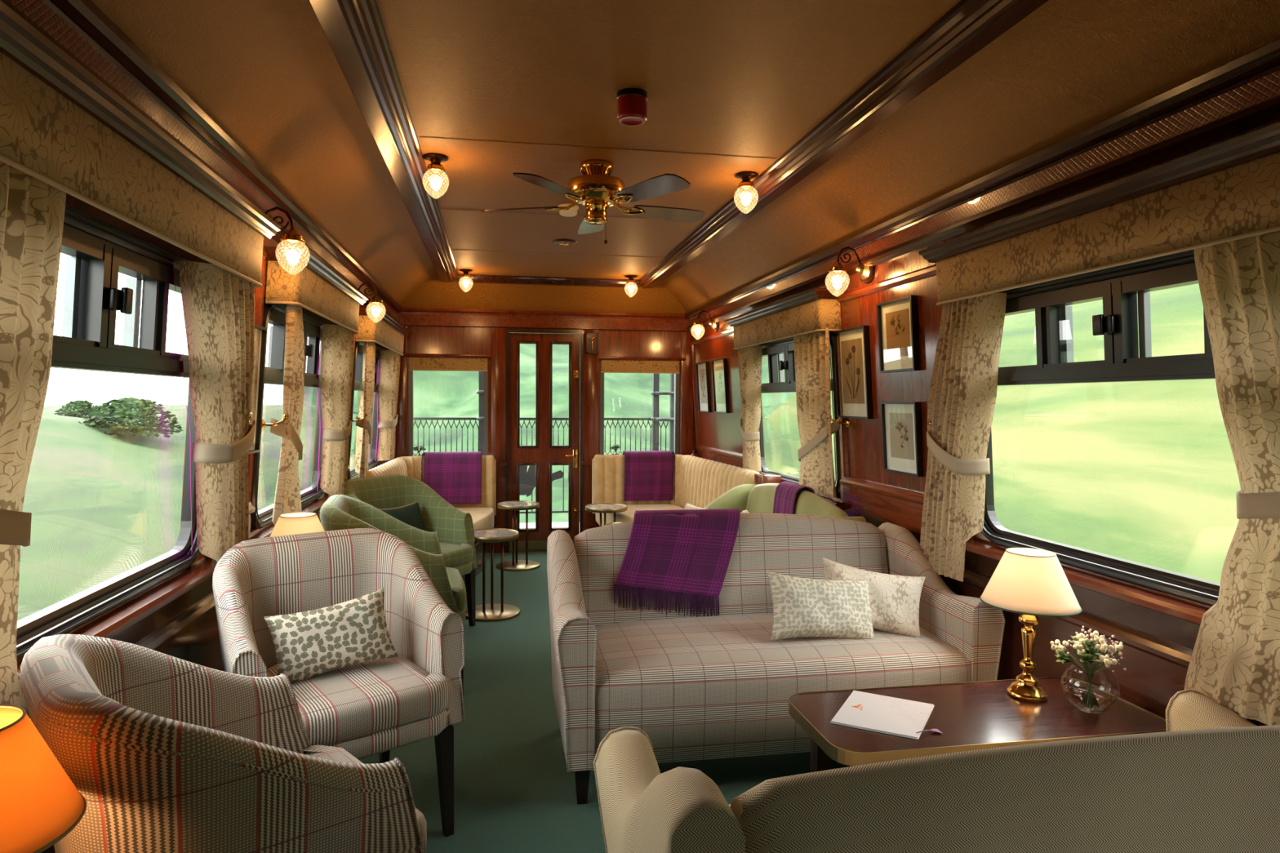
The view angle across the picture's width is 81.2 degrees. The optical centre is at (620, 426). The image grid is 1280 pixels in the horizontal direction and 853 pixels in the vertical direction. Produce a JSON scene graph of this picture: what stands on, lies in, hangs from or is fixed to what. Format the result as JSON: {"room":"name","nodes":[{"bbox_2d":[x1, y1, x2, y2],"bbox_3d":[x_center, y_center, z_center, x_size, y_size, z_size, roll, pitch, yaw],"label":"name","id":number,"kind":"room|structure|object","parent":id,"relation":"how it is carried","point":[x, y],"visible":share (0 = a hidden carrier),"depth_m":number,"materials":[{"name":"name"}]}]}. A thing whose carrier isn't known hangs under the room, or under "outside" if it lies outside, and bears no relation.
{"room":"train carriage","nodes":[
{"label":"train carriage","id":0,"kind":"room"},
{"bbox_2d":[8,165,386,661],"bbox_3d":[-1.220,0.207,1.642,0.164,2.120,9.620,0,2,-9],"label":"wall","id":1,"kind":"structure","parent":0,"point":[77,203],"depth_m":2.17,"materials":[{"name":"brown wood"}]},
{"bbox_2d":[16,204,199,659],"bbox_3d":[-1.228,-0.006,1.740,0.145,0.920,1.340,0,2,-9],"label":"window","id":2,"kind":"structure","parent":1,"relation":"in","point":[98,250],"depth_m":1.77,"materials":[{"name":"black"}]},
{"bbox_2d":[0,0,281,287],"bbox_3d":[-1.093,-0.543,1.739,0.164,0.217,1.532,0,2,-9],"label":"pelmet","id":3,"kind":"object","parent":1,"relation":"in","point":[61,126],"depth_m":1.46,"materials":[{"name":"beige fabric"}]},
{"bbox_2d":[0,161,66,718],"bbox_3d":[-1.062,0.126,1.195,0.152,1.112,0.508,0,2,-9],"label":"curtain","id":4,"kind":"object","parent":3,"relation":"hanging from","point":[32,211],"visible":0.88,"depth_m":1.29,"materials":[{"name":"beige fabric"}]},
{"bbox_2d":[173,260,254,567],"bbox_3d":[-1.256,0.079,2.298,0.177,1.092,0.494,0,2,-9],"label":"curtain","id":5,"kind":"object","parent":3,"relation":"hanging from","point":[218,304],"visible":0.84,"depth_m":2.28,"materials":[{"name":"beige fabric"}]},
{"bbox_2d":[30,511,321,852],"bbox_3d":[-1.218,0.884,1.665,0.034,0.765,9.620,0,2,-9],"label":"wainscoting","id":6,"kind":"structure","parent":1,"relation":"attached to","point":[185,628],"depth_m":2.26,"materials":[{"name":"brown wood"}]},
{"bbox_2d":[17,465,379,674],"bbox_3d":[-1.506,0.418,3.536,0.063,0.041,5.045,0,2,-9],"label":"trim","id":7,"kind":"structure","parent":1,"relation":"attached to","point":[115,621],"depth_m":1.99,"materials":[{"name":"brown wood"}]},
{"bbox_2d":[0,0,402,322],"bbox_3d":[-1.115,-0.778,1.626,0.083,0.159,9.620,0,2,-9],"label":"trim","id":8,"kind":"structure","parent":1,"relation":"attached to","point":[84,16],"depth_m":1.94,"materials":[{"name":"brown wood"}]},
{"bbox_2d":[7,0,397,319],"bbox_3d":[-1.129,-0.773,1.624,0.024,0.058,9.620,0,2,-9],"label":"trim","id":9,"kind":"structure","parent":1,"relation":"attached to","point":[37,11],"depth_m":1.82,"materials":[{"name":"brown wood"}]},
{"bbox_2d":[248,324,266,454],"bbox_3d":[-1.347,-0.134,2.715,0.056,0.470,0.240,0,2,-9],"label":"framed print","id":10,"kind":"object","parent":1,"relation":"attached to","point":[263,337],"visible":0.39,"depth_m":2.82,"materials":[{"name":"black"}]},
{"bbox_2d":[263,206,310,275],"bbox_3d":[-1.206,-0.655,2.629,0.211,0.240,0.140,0,2,-9],"label":"wall lamp","id":11,"kind":"object","parent":1,"relation":"attached to","point":[292,254],"visible":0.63,"depth_m":2.61,"materials":[{"name":"glass"}]},
{"bbox_2d":[250,299,329,528],"bbox_3d":[-1.513,-0.065,3.481,0.145,0.920,1.260,0,2,-9],"label":"window","id":12,"kind":"structure","parent":1,"relation":"in","point":[273,314],"depth_m":3.18,"materials":[{"name":"black"}]},
{"bbox_2d":[208,249,390,558],"bbox_3d":[-1.634,-0.152,4.419,0.095,1.122,3.985,0,2,-9],"label":"trim","id":13,"kind":"structure","parent":1,"relation":"attached to","point":[259,291],"depth_m":2.77,"materials":[{"name":"brown wood"}]},
{"bbox_2d":[264,246,368,333],"bbox_3d":[-1.385,-0.603,3.514,0.164,0.217,1.372,0,2,-9],"label":"pelmet","id":14,"kind":"object","parent":1,"relation":"in","point":[318,288],"depth_m":3.15,"materials":[{"name":"beige fabric"}]},
{"bbox_2d":[261,303,304,525],"bbox_3d":[-1.376,0.052,3.112,0.148,1.092,0.402,0,2,-9],"label":"curtain","id":15,"kind":"object","parent":14,"relation":"hanging from","point":[287,499],"visible":0.8,"depth_m":2.97,"materials":[{"name":"beige fabric"}]},
{"bbox_2d":[316,324,354,499],"bbox_3d":[-1.531,-0.017,3.987,0.174,1.012,0.460,0,2,-9],"label":"curtain","id":16,"kind":"object","parent":14,"relation":"hanging from","point":[338,341],"visible":0.92,"depth_m":3.94,"materials":[{"name":"beige fabric"}]},
{"bbox_2d":[347,337,383,479],"bbox_3d":[-1.814,-0.126,5.315,0.145,0.920,1.300,0,2,-9],"label":"window","id":17,"kind":"structure","parent":1,"relation":"in","point":[358,353],"depth_m":5.01,"materials":[{"name":"black"}]},
{"bbox_2d":[358,282,386,323],"bbox_3d":[-1.499,-0.735,4.424,0.211,0.240,0.140,0,2,-9],"label":"wall lamp","id":18,"kind":"object","parent":1,"relation":"attached to","point":[375,309],"visible":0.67,"depth_m":4.40,"materials":[{"name":"glass"}]},
{"bbox_2d":[355,306,409,355],"bbox_3d":[-1.695,-0.666,5.408,0.164,0.217,1.532,0,2,-9],"label":"window pelmet","id":19,"kind":"structure","parent":1,"relation":"in","point":[388,332],"depth_m":5.00,"materials":[{"name":"beige fabric"}]},
{"bbox_2d":[351,342,375,478],"bbox_3d":[-1.658,-0.096,4.838,0.152,0.912,0.294,0,2,-9],"label":"curtain","id":20,"kind":"object","parent":19,"relation":"hanging from","point":[363,435],"visible":0.93,"depth_m":4.76,"materials":[{"name":"beige fabric"}]},
{"bbox_2d":[375,350,399,461],"bbox_3d":[-1.838,-0.161,5.886,0.171,0.852,0.536,0,2,-9],"label":"curtain","id":21,"kind":"object","parent":19,"relation":"hanging from","point":[389,372],"visible":1,"depth_m":5.79,"materials":[{"name":"beige fabric"}]},
{"bbox_2d":[387,325,696,552],"bbox_3d":[-0.633,0.037,6.640,2.900,2.140,0.060,0,2,-9],"label":"wall","id":22,"kind":"structure","parent":0,"point":[420,340],"depth_m":6.53,"materials":[{"name":"brown wood"}]},
{"bbox_2d":[408,357,488,456],"bbox_3d":[-1.490,-0.093,6.490,0.670,1.000,0.050,0,2,-9],"label":"window","id":23,"kind":"structure","parent":22,"relation":"in","point":[410,372],"depth_m":6.46,"materials":[{"name":"brown wood"}]},
{"bbox_2d":[408,357,487,371],"bbox_3d":[-1.482,-0.536,6.441,0.662,0.114,0.014,0,2,-9],"label":"roller blind","id":24,"kind":"object","parent":23,"relation":"attached to","point":[450,364],"visible":1,"depth_m":6.44,"materials":[{"name":"beige fabric"}]},
{"bbox_2d":[397,307,688,361],"bbox_3d":[-0.629,-0.803,6.557,2.680,0.425,0.050,0,2,-9],"label":"trim","id":25,"kind":"structure","parent":22,"relation":"attached to","point":[412,317],"depth_m":6.54,"materials":[{"name":"brown wood"}]},
{"bbox_2d":[508,333,580,549],"bbox_3d":[-0.669,0.133,6.612,0.626,1.910,0.089,0,2,-9],"label":"door","id":26,"kind":"structure","parent":22,"relation":"in","point":[543,455],"depth_m":6.61,"materials":[{"name":"brown wood"}]},
{"bbox_2d":[395,325,693,552],"bbox_3d":[-0.626,0.123,6.598,2.620,1.970,0.030,0,2,-9],"label":"trim","id":27,"kind":"structure","parent":22,"relation":"attached to","point":[590,361],"depth_m":6.62,"materials":[{"name":"brown wood"}]},
{"bbox_2d":[505,328,584,552],"bbox_3d":[-0.666,0.131,6.593,0.690,1.955,0.028,0,2,-9],"label":"trim","id":28,"kind":"structure","parent":22,"relation":"attached to","point":[507,331],"depth_m":6.55,"materials":[{"name":"brown wood"}]},
{"bbox_2d":[600,373,679,455],"bbox_3d":[0.175,-0.093,6.763,0.725,1.000,0.050,0,2,-9],"label":"window","id":29,"kind":"structure","parent":22,"relation":"in","point":[676,446],"depth_m":6.79,"materials":[{"name":"brown wood"}]},
{"bbox_2d":[600,360,679,373],"bbox_3d":[0.183,-0.536,6.714,0.717,0.114,0.014,0,2,-9],"label":"roller blind","id":30,"kind":"object","parent":22,"relation":"attached to","point":[606,366],"visible":1,"depth_m":6.71,"materials":[{"name":"beige fabric"}]},
{"bbox_2d":[358,551,850,852],"bbox_3d":[0.140,1.296,1.927,3.100,0.060,9.670,0,2,-9],"label":"floor","id":31,"kind":"structure","parent":0,"point":[514,792],"depth_m":2.76,"materials":[{"name":"green carpet"}]},
{"bbox_2d":[20,634,426,852],"bbox_3d":[-0.765,0.838,1.480,0.635,0.875,0.668,-1,3,-43],"label":"armchair","id":32,"kind":"object","parent":31,"relation":"on","point":[165,753],"visible":0.98,"depth_m":1.23,"materials":[{"name":"grey fabric"}]},
{"bbox_2d":[301,744,426,852],"bbox_3d":[-0.724,0.838,1.518,0.523,0.103,0.524,-1,3,-43],"label":"armrest","id":33,"kind":"object","parent":32,"relation":"on","point":[335,753],"depth_m":1.77,"materials":[{"name":"beige fabric"}]},
{"bbox_2d":[212,528,464,837],"bbox_3d":[-0.891,0.809,2.344,0.668,0.875,0.635,-1,2,-38],"label":"armchair","id":34,"kind":"object","parent":31,"relation":"on","point":[367,708],"visible":0.73,"depth_m":2.34,"materials":[{"name":"beige fabric"}]},
{"bbox_2d":[263,587,398,683],"bbox_3d":[-0.892,0.655,2.319,0.384,0.257,0.145,-1,2,-31],"label":"cushion","id":35,"kind":"object","parent":34,"relation":"on","point":[308,644],"visible":0.95,"depth_m":2.27,"materials":[{"name":"beige fabric"}]},
{"bbox_2d":[266,653,452,746],"bbox_3d":[-0.856,0.811,2.300,0.524,0.103,0.523,-1,2,-38],"label":"seat cushion","id":36,"kind":"object","parent":34,"relation":"on","point":[362,703],"depth_m":2.17,"materials":[{"name":"beige fabric"}]},
{"bbox_2d":[320,494,466,697],"bbox_3d":[-1.055,0.770,3.503,0.635,0.875,0.668,0,2,-16],"label":"armchair","id":37,"kind":"object","parent":31,"relation":"on","point":[339,512],"visible":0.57,"depth_m":3.39,"materials":[{"name":"green fabric"}]},
{"bbox_2d":[445,566,466,610],"bbox_3d":[-1.002,0.771,3.519,0.523,0.103,0.524,0,2,-16],"label":"seat cushion","id":38,"kind":"object","parent":37,"relation":"on","point":[457,586],"depth_m":3.39,"materials":[{"name":"green fabric"}]},
{"bbox_2d":[343,474,479,626],"bbox_3d":[-1.236,0.742,4.324,0.635,0.875,0.668,1,2,29],"label":"armchair","id":39,"kind":"object","parent":31,"relation":"on","point":[454,527],"visible":0.42,"depth_m":4.46,"materials":[{"name":"green fabric"}]},
{"bbox_2d":[378,501,426,531],"bbox_3d":[-1.275,0.579,4.343,0.149,0.242,0.366,1,2,31],"label":"cushion","id":40,"kind":"object","parent":39,"relation":"on","point":[410,514],"visible":0.34,"depth_m":4.37,"materials":[{"name":"teal fabric"}]},
{"bbox_2d":[439,542,473,567],"bbox_3d":[-1.187,0.744,4.297,0.523,0.103,0.524,1,2,29],"label":"seat cushion","id":41,"kind":"object","parent":39,"relation":"on","point":[455,554],"depth_m":4.29,"materials":[{"name":"green fabric"}]},
{"bbox_2d":[364,455,496,584],"bbox_3d":[-1.365,0.703,5.596,0.858,0.870,1.581,0,2,-9],"label":"banquette","id":42,"kind":"object","parent":31,"relation":"on","point":[482,514],"visible":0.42,"depth_m":6.13,"materials":[{"name":"beige fabric"}]},
{"bbox_2d":[420,451,481,503],"bbox_3d":[-1.416,0.435,6.276,0.494,0.441,0.186,0,2,-9],"label":"throw blanket","id":43,"kind":"object","parent":42,"relation":"on","point":[455,477],"visible":0.9,"depth_m":6.22,"materials":[{"name":"purple fabric"}]},
{"bbox_2d":[465,528,519,621],"bbox_3d":[-0.800,0.916,4.665,0.350,0.509,0.350,0,2,-9],"label":"side table","id":44,"kind":"object","parent":31,"relation":"on","point":[492,611],"visible":0.81,"depth_m":4.64,"materials":[{"name":"gold metal"}]},
{"bbox_2d":[496,500,540,571],"bbox_3d":[-0.818,0.873,6.009,0.350,0.509,0.350,-1,2,-26],"label":"side table","id":45,"kind":"object","parent":31,"relation":"on","point":[513,565],"visible":0.97,"depth_m":5.98,"materials":[{"name":"gold metal"}]},
{"bbox_2d":[585,502,627,526],"bbox_3d":[-0.110,0.880,5.892,0.350,0.509,0.350,0,2,-15],"label":"side table","id":46,"kind":"object","parent":31,"relation":"on","point":[604,508],"visible":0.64,"depth_m":5.85,"materials":[{"name":"gold metal"}]},
{"bbox_2d":[591,454,759,527],"bbox_3d":[0.350,0.706,5.759,0.925,0.870,1.761,0,2,-9],"label":"banquette","id":47,"kind":"object","parent":31,"relation":"on","point":[699,482],"visible":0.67,"depth_m":6.31,"materials":[{"name":"beige fabric"}]},
{"bbox_2d":[622,450,675,501],"bbox_3d":[0.251,0.435,6.549,0.476,0.441,0.186,0,2,-9],"label":"throw blanket","id":48,"kind":"object","parent":47,"relation":"on","point":[648,474],"visible":0.98,"depth_m":6.48,"materials":[{"name":"purple fabric"}]},
{"bbox_2d":[546,512,1005,804],"bbox_3d":[0.520,0.805,2.851,1.581,0.865,0.708,0,2,-9],"label":"sofa","id":49,"kind":"object","parent":31,"relation":"on","point":[718,686],"visible":0.78,"depth_m":2.62,"materials":[{"name":"beige fabric"}]},
{"bbox_2d":[613,508,740,617],"bbox_3d":[0.248,0.556,3.075,0.575,0.421,0.178,0,2,-9],"label":"throw blanket","id":50,"kind":"object","parent":49,"relation":"on","point":[683,553],"visible":0.98,"depth_m":3.02,"materials":[{"name":"purple fabric"}]},
{"bbox_2d":[767,571,874,639],"bbox_3d":[0.741,0.667,2.744,0.443,0.271,0.174,0,2,-15],"label":"cushion","id":51,"kind":"object","parent":49,"relation":"on","point":[802,607],"visible":0.96,"depth_m":2.69,"materials":[{"name":"beige fabric"}]},
{"bbox_2d":[822,557,925,637],"bbox_3d":[0.957,0.660,2.845,0.436,0.302,0.163,0,2,1],"label":"cushion","id":52,"kind":"object","parent":49,"relation":"on","point":[894,600],"visible":0.63,"depth_m":2.79,"materials":[{"name":"fabric"}]},
{"bbox_2d":[702,483,866,522],"bbox_3d":[0.655,0.764,4.108,0.728,0.865,1.511,0,2,-9],"label":"sofa","id":53,"kind":"object","parent":31,"relation":"on","point":[754,498],"visible":0.21,"depth_m":4.42,"materials":[{"name":"green fabric"}]},
{"bbox_2d":[773,481,814,514],"bbox_3d":[0.944,0.488,4.108,0.175,0.345,0.306,0,2,-9],"label":"throw blanket","id":54,"kind":"object","parent":53,"relation":"on","point":[786,492],"visible":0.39,"depth_m":4.08,"materials":[{"name":"purple fabric"}]},
{"bbox_2d":[593,688,1279,852],"bbox_3d":[0.764,0.871,1.426,1.561,0.828,0.668,0,2,-9],"label":"sofa","id":55,"kind":"object","parent":31,"relation":"on","point":[1210,782],"visible":1,"depth_m":1.08,"materials":[{"name":"beige fabric"}]},
{"bbox_2d":[788,676,1166,772],"bbox_3d":[0.961,1.020,2.047,0.950,0.491,0.380,0,2,-9],"label":"coffee table","id":56,"kind":"object","parent":31,"relation":"on","point":[970,716],"visible":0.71,"depth_m":1.99,"materials":[{"name":"brown wood"}]},
{"bbox_2d":[830,690,942,739],"bbox_3d":[0.726,0.773,2.006,0.267,0.008,0.248,1,2,27],"label":"notebook","id":57,"kind":"object","parent":56,"relation":"on","point":[898,717],"visible":1,"depth_m":1.99,"materials":[{"name":"white paper"}]},
{"bbox_2d":[979,547,1082,702],"bbox_3d":[1.174,0.567,2.143,0.258,0.417,0.258,0,2,-9],"label":"table lamp","id":58,"kind":"object","parent":56,"relation":"on","point":[1031,583],"visible":1,"depth_m":2.08,"materials":[{"name":"white fabric"}]},
{"bbox_2d":[1049,626,1126,713],"bbox_3d":[1.283,0.666,2.053,0.170,0.221,0.178,1,2,24],"label":"flower vase","id":59,"kind":"object","parent":56,"relation":"on","point":[1086,648],"visible":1,"depth_m":2.04,"materials":[{"name":"clear glass"}]},
{"bbox_3d":[-1.205,0.988,2.806,0.288,0.484,0.288,0,2,-9],"label":"table","id":60,"kind":"object","parent":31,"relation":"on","visible":0},
{"bbox_2d":[270,511,324,537],"bbox_3d":[-1.203,0.537,2.792,0.258,0.417,0.258,0,2,-9],"label":"table lamp","id":61,"kind":"object","parent":60,"relation":"on","point":[301,522],"visible":0.37,"depth_m":2.73,"materials":[{"name":"beige fabric"}]},
{"bbox_3d":[-0.863,1.048,0.999,0.288,0.484,0.288,0,2,-9],"label":"table","id":62,"kind":"object","parent":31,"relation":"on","visible":0},
{"bbox_2d":[0,704,86,852],"bbox_3d":[-0.861,0.598,0.984,0.258,0.417,0.258,0,2,-9],"label":"table lamp","id":63,"kind":"object","parent":62,"relation":"on","point":[40,804],"visible":1,"depth_m":0.97,"materials":[{"name":"orange fabric"}]},
{"bbox_2d":[91,0,1279,314],"bbox_3d":[0.031,-1.024,2.516,2.545,0.307,11.020,0,2,-9],"label":"ceiling","id":64,"kind":"structure","parent":0,"point":[742,77],"depth_m":2.48,"materials":[{"name":"brown wood"}]},
{"bbox_2d":[308,0,458,283],"bbox_3d":[-0.650,-1.072,1.561,0.152,0.076,9.360,0,2,-9],"label":"trim","id":65,"kind":"structure","parent":64,"relation":"attached to","point":[354,31],"depth_m":2.49,"materials":[{"name":"brown wood"}]},
{"bbox_2d":[422,153,448,199],"bbox_3d":[-0.790,-1.065,3.201,0.112,0.177,0.112,0,2,-9],"label":"ceiling lamp","id":66,"kind":"object","parent":64,"relation":"attached to","point":[435,180],"visible":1,"depth_m":3.17,"materials":[{"name":"glass"}]},
{"bbox_2d":[457,274,639,288],"bbox_3d":[-0.591,-1.230,6.290,1.520,0.068,0.080,0,2,-9],"label":"trim","id":67,"kind":"structure","parent":64,"relation":"attached to","point":[477,278],"depth_m":6.27,"materials":[{"name":"brown wood"}]},
{"bbox_2d":[480,159,705,244],"bbox_3d":[-0.102,-0.977,3.328,1.024,0.355,1.001,0,2,-9],"label":"ceiling fan","id":68,"kind":"object","parent":64,"relation":"hanging from","point":[596,190],"visible":1,"depth_m":3.22,"materials":[{"name":"gold metal"}]},
{"bbox_2d":[419,136,777,257],"bbox_3d":[-0.243,-1.181,4.169,1.480,0.003,2.244,0,2,-9],"label":"trim","id":69,"kind":"structure","parent":64,"relation":"attached to","point":[422,137],"depth_m":3.13,"materials":[{"name":"brown wood"}]},
{"bbox_2d":[616,88,647,125],"bbox_3d":[0.040,-1.082,2.535,0.106,0.092,0.106,0,2,-9],"label":"fire alarm","id":70,"kind":"object","parent":64,"relation":"attached to","point":[632,103],"visible":1,"depth_m":2.50,"materials":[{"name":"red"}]},
{"bbox_2d":[733,171,758,213],"bbox_3d":[0.578,-1.065,3.425,0.112,0.177,0.112,0,2,-9],"label":"ceiling lamp","id":71,"kind":"object","parent":64,"relation":"attached to","point":[746,197],"visible":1,"depth_m":3.39,"materials":[{"name":"glass"}]},
{"bbox_2d":[638,0,1048,288],"bbox_3d":[0.976,-1.072,1.827,0.152,0.076,9.360,0,2,-9],"label":"trim","id":72,"kind":"structure","parent":64,"relation":"attached to","point":[968,27],"depth_m":2.47,"materials":[{"name":"brown wood"}]},
{"bbox_2d":[692,121,1279,607],"bbox_3d":[1.490,0.207,2.086,0.164,2.120,9.620,0,2,-9],"label":"wall","id":73,"kind":"structure","parent":0,"point":[722,431],"depth_m":3.55,"materials":[{"name":"brown wood"}]},
{"bbox_2d":[695,361,711,412],"bbox_3d":[0.719,-0.338,6.454,0.053,0.427,0.320,0,2,-9],"label":"framed print","id":74,"kind":"object","parent":73,"relation":"attached to","point":[702,368],"visible":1,"depth_m":6.45,"materials":[{"name":"black"}]},
{"bbox_2d":[711,358,728,413],"bbox_3d":[0.799,-0.322,5.965,0.053,0.427,0.330,0,2,-9],"label":"framed print","id":75,"kind":"object","parent":73,"relation":"attached to","point":[719,369],"visible":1,"depth_m":5.96,"materials":[{"name":"black"}]},
{"bbox_2d":[725,288,841,350],"bbox_3d":[0.945,-0.624,4.545,0.164,0.217,1.512,0,2,-9],"label":"pelmet","id":76,"kind":"object","parent":73,"relation":"in","point":[816,309],"depth_m":4.21,"materials":[{"name":"beige fabric"}]},
{"bbox_2d":[737,345,761,471],"bbox_3d":[0.901,-0.119,5.139,0.148,0.857,0.274,0,2,-9],"label":"curtain","id":77,"kind":"object","parent":76,"relation":"hanging from","point":[749,358],"visible":0.97,"depth_m":5.12,"materials":[{"name":"beige fabric"}]},
{"bbox_2d":[793,328,849,497],"bbox_3d":[1.073,-0.074,4.092,0.151,0.877,0.537,0,2,-9],"label":"curtain","id":78,"kind":"object","parent":76,"relation":"hanging from","point":[811,350],"visible":0.95,"depth_m":4.01,"materials":[{"name":"beige fabric"}]},
{"bbox_2d":[756,331,840,497],"bbox_3d":[1.064,-0.088,4.633,0.145,0.920,1.340,0,2,-9],"label":"window","id":79,"kind":"structure","parent":73,"relation":"in","point":[773,349],"depth_m":4.65,"materials":[{"name":"black metal"}]},
{"bbox_2d":[689,264,937,533],"bbox_3d":[0.995,-0.152,4.857,0.095,1.122,3.970,0,2,-9],"label":"trim","id":80,"kind":"structure","parent":73,"relation":"attached to","point":[901,507],"depth_m":3.63,"materials":[{"name":"brown wood"}]},
{"bbox_2d":[825,246,875,297],"bbox_3d":[1.074,-0.732,3.528,0.211,0.240,0.140,0,2,-9],"label":"wall lamp","id":81,"kind":"object","parent":73,"relation":"attached to","point":[837,281],"visible":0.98,"depth_m":3.50,"materials":[{"name":"glass"}]},
{"bbox_2d":[833,325,872,418],"bbox_3d":[1.163,-0.265,3.741,0.055,0.448,0.330,0,2,-9],"label":"framed print","id":82,"kind":"object","parent":73,"relation":"attached to","point":[855,352],"visible":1,"depth_m":3.72,"materials":[{"name":"black"}]},
{"bbox_2d":[876,294,919,373],"bbox_3d":[1.225,-0.401,3.300,0.046,0.317,0.290,0,2,-9],"label":"framed print","id":83,"kind":"object","parent":73,"relation":"attached to","point":[897,318],"visible":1,"depth_m":3.29,"materials":[{"name":"black"}]},
{"bbox_2d":[880,401,923,476],"bbox_3d":[1.251,0.050,3.325,0.046,0.320,0.290,0,2,-9],"label":"framed print","id":84,"kind":"object","parent":73,"relation":"attached to","point":[901,426],"visible":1,"depth_m":3.31,"materials":[{"name":"black"}]},
{"bbox_2d":[684,38,1279,332],"bbox_3d":[1.396,-0.778,2.038,0.083,0.159,9.620,0,2,-9],"label":"trim","id":85,"kind":"structure","parent":73,"relation":"attached to","point":[1260,62],"depth_m":2.23,"materials":[{"name":"brown wood"}]},
{"bbox_2d":[814,493,1210,625],"bbox_3d":[1.248,0.437,3.413,0.063,0.041,3.940,0,2,-9],"label":"trim","id":86,"kind":"structure","parent":73,"relation":"attached to","point":[1181,609],"depth_m":2.15,"materials":[{"name":"brown wood"}]},
{"bbox_2d":[843,510,1267,726],"bbox_3d":[1.481,0.884,2.108,0.034,0.765,9.620,0,2,-9],"label":"wall paneling","id":87,"kind":"structure","parent":73,"relation":"attached to","point":[1157,650],"depth_m":2.22,"materials":[{"name":"brown wood"}]},
{"bbox_2d":[918,123,1279,306],"bbox_3d":[1.339,-0.543,2.140,0.164,0.217,1.477,0,2,-9],"label":"pelmet","id":88,"kind":"object","parent":73,"relation":"in","point":[1228,191],"depth_m":1.94,"materials":[{"name":"beige fabric"}]},
{"bbox_2d":[920,293,1006,582],"bbox_3d":[1.278,0.058,2.834,0.147,1.057,0.476,0,2,-9],"label":"curtain","id":89,"kind":"object","parent":88,"relation":"hanging from","point":[962,395],"visible":0.98,"depth_m":2.78,"materials":[{"name":"beige fabric"}]},
{"bbox_2d":[1184,230,1279,725],"bbox_3d":[1.477,0.126,1.615,0.160,1.112,0.565,0,2,-9],"label":"curtain","id":90,"kind":"object","parent":88,"relation":"hanging from","point":[1234,663],"visible":0.99,"depth_m":1.71,"materials":[{"name":"beige fabric"}]},
{"bbox_2d":[981,248,1220,606],"bbox_3d":[1.466,-0.006,2.182,0.145,0.920,1.370,0,2,-9],"label":"window","id":91,"kind":"structure","parent":73,"relation":"in","point":[1119,286],"depth_m":2.18,"materials":[{"name":"black"}]},
{"bbox_3d":[-0.772,1.156,7.283,2.933,0.040,1.160,0,2,-9],"label":"deck","id":92,"kind":"object","parent":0,"visible":0},
{"bbox_2d":[476,371,484,455],"bbox_3d":[-1.378,-0.149,7.475,0.122,2.550,0.122,0,2,-9],"label":"post","id":93,"kind":"object","parent":92,"relation":"on","point":[481,392],"visible":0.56,"depth_m":7.44,"materials":[{"name":"grey metal"}]},
{"bbox_2d":[413,417,668,513],"bbox_3d":[-0.826,0.397,7.599,2.771,0.975,0.050,0,2,-9],"label":"railing","id":94,"kind":"object","parent":92,"relation":"on","point":[527,477],"visible":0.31,"depth_m":7.57,"materials":[{"name":"black metal"}]},
{"bbox_2d":[650,373,659,450],"bbox_3d":[0.369,-0.149,7.761,0.102,2.550,0.102,0,2,-9],"label":"post","id":95,"kind":"object","parent":92,"relation":"on","point":[655,377],"visible":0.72,"depth_m":7.73,"materials":[{"name":"grey metal"}]},
{"label":"outside","id":96,"kind":"structure","parent":0,"visible":0},
{"bbox_2d":[17,404,282,621],"bbox_3d":[-34.494,0.540,19.709,58.300,2.120,110.000,0,2,-9],"label":"field","id":97,"kind":"structure","parent":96,"point":[102,506],"depth_m":11.27,"materials":[{"name":"green plant"}]},
{"bbox_2d":[54,400,101,418],"bbox_3d":[-17.683,-0.541,24.461,1.426,0.670,1.461,0,2,-9],"label":"bush","id":98,"kind":"object","parent":97,"relation":"on","point":[82,406],"visible":0.73,"depth_m":24.18,"materials":[{"name":"green plant"}]},
{"bbox_2d":[78,396,182,438],"bbox_3d":[-11.997,-0.223,18.296,2.190,1.017,2.228,0,2,-9],"label":"bush","id":99,"kind":"object","parent":97,"relation":"on","point":[143,408],"visible":0.97,"depth_m":17.93,"materials":[{"name":"green plant"}]},
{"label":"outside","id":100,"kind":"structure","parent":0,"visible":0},
{"bbox_2d":[762,283,1240,582],"bbox_3d":[18.636,-8.538,17.979,37.400,20.746,90.000,0,2,-9],"label":"landscape","id":101,"kind":"structure","parent":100,"point":[1141,472],"depth_m":8.55,"materials":[{"name":"green plant"}]},
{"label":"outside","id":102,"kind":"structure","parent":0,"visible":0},
{"bbox_2d":[266,332,831,523],"bbox_3d":[-0.944,-9.542,28.929,16.500,22.229,30.000,0,2,-9],"label":"landscape","id":103,"kind":"structure","parent":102,"point":[436,393],"depth_m":18.04,"materials":[{"name":"green plant"}]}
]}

